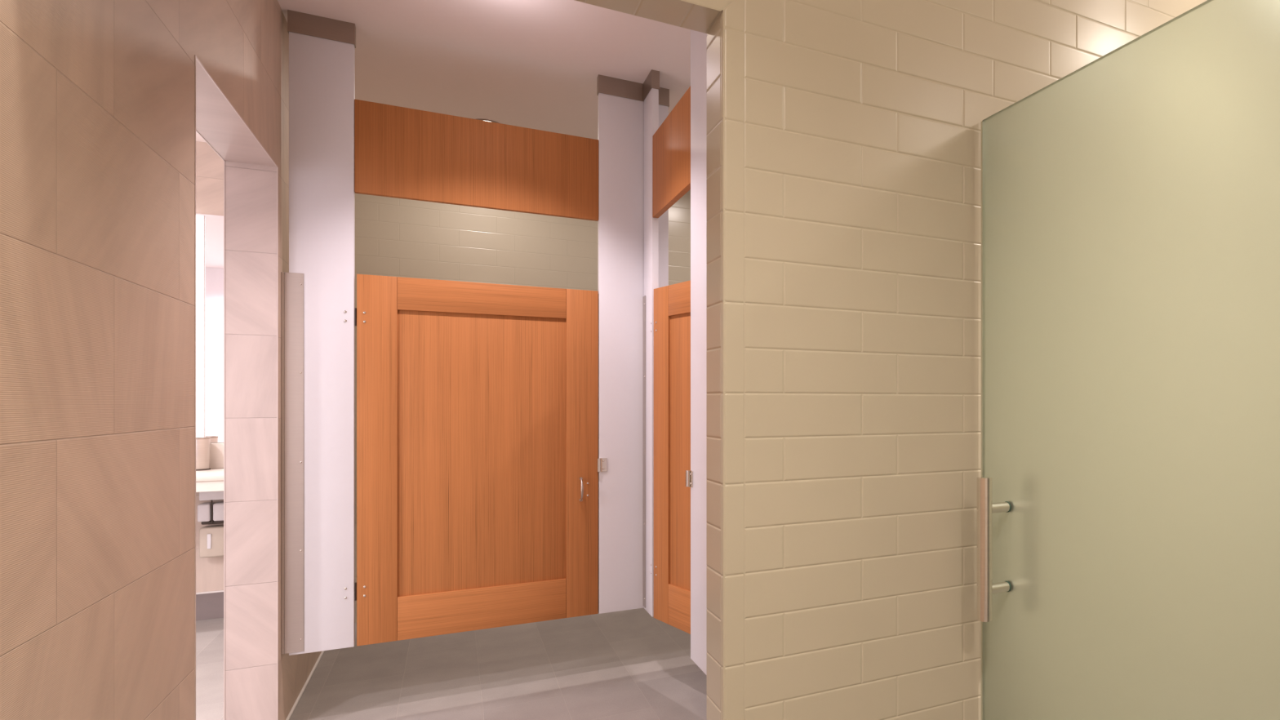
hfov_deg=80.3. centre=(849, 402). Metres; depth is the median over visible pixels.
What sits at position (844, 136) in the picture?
wall
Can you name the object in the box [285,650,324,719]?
baseboard
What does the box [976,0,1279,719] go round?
shower door
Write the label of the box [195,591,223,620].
baseboard
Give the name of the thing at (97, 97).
wall
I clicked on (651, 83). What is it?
pilaster
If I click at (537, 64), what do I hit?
ceiling
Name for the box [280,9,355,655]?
pilaster
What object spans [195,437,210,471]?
metal canister
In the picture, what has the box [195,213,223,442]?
wall mirror
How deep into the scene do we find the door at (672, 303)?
3.15 m
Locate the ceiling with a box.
[195,0,690,142]
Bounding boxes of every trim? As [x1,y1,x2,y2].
[195,54,278,719]
[195,590,223,594]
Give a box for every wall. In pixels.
[0,0,321,719]
[195,141,223,592]
[355,189,690,622]
[574,0,1207,719]
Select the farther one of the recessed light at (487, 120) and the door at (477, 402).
the recessed light at (487, 120)
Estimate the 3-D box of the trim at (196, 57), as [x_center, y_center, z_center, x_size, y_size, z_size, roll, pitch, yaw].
[-1.897,0.185,2.268,0.003,2.130,0.992,0,0,-29]
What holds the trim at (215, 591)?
attached to the wall at (209, 165)
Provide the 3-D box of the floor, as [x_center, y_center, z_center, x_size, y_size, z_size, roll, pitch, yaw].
[-1.249,1.310,1.653,6.600,0.120,7.300,0,0,-29]
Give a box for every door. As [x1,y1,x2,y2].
[355,274,598,645]
[653,280,690,634]
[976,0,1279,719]
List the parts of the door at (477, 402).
rail, rail, panel, pull handle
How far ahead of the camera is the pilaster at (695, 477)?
2.66 m
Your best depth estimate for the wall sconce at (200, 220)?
4.14 m
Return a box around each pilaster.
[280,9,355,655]
[596,74,669,613]
[643,69,659,617]
[685,29,706,675]
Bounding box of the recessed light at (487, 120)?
[477,119,498,123]
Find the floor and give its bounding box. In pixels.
[195,608,706,719]
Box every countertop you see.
[195,468,223,492]
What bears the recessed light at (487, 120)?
in the ceiling
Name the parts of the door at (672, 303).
rail, rail, panel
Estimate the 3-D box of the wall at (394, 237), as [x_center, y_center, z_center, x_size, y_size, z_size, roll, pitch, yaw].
[-1.604,-0.125,4.823,2.972,2.750,0.100,0,0,-29]
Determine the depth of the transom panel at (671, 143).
2.97 m
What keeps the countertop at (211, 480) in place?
attached to the wall at (209, 165)
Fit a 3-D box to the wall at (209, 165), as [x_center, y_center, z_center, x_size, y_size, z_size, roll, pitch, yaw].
[-4.498,-0.125,3.805,2.775,2.750,0.100,0,0,-29]
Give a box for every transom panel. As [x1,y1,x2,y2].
[354,98,598,221]
[652,86,690,217]
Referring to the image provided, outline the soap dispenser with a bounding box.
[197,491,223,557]
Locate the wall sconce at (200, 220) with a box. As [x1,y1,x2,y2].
[195,214,204,437]
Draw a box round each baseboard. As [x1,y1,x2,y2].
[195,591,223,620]
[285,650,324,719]
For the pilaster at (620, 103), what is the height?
2.468 m

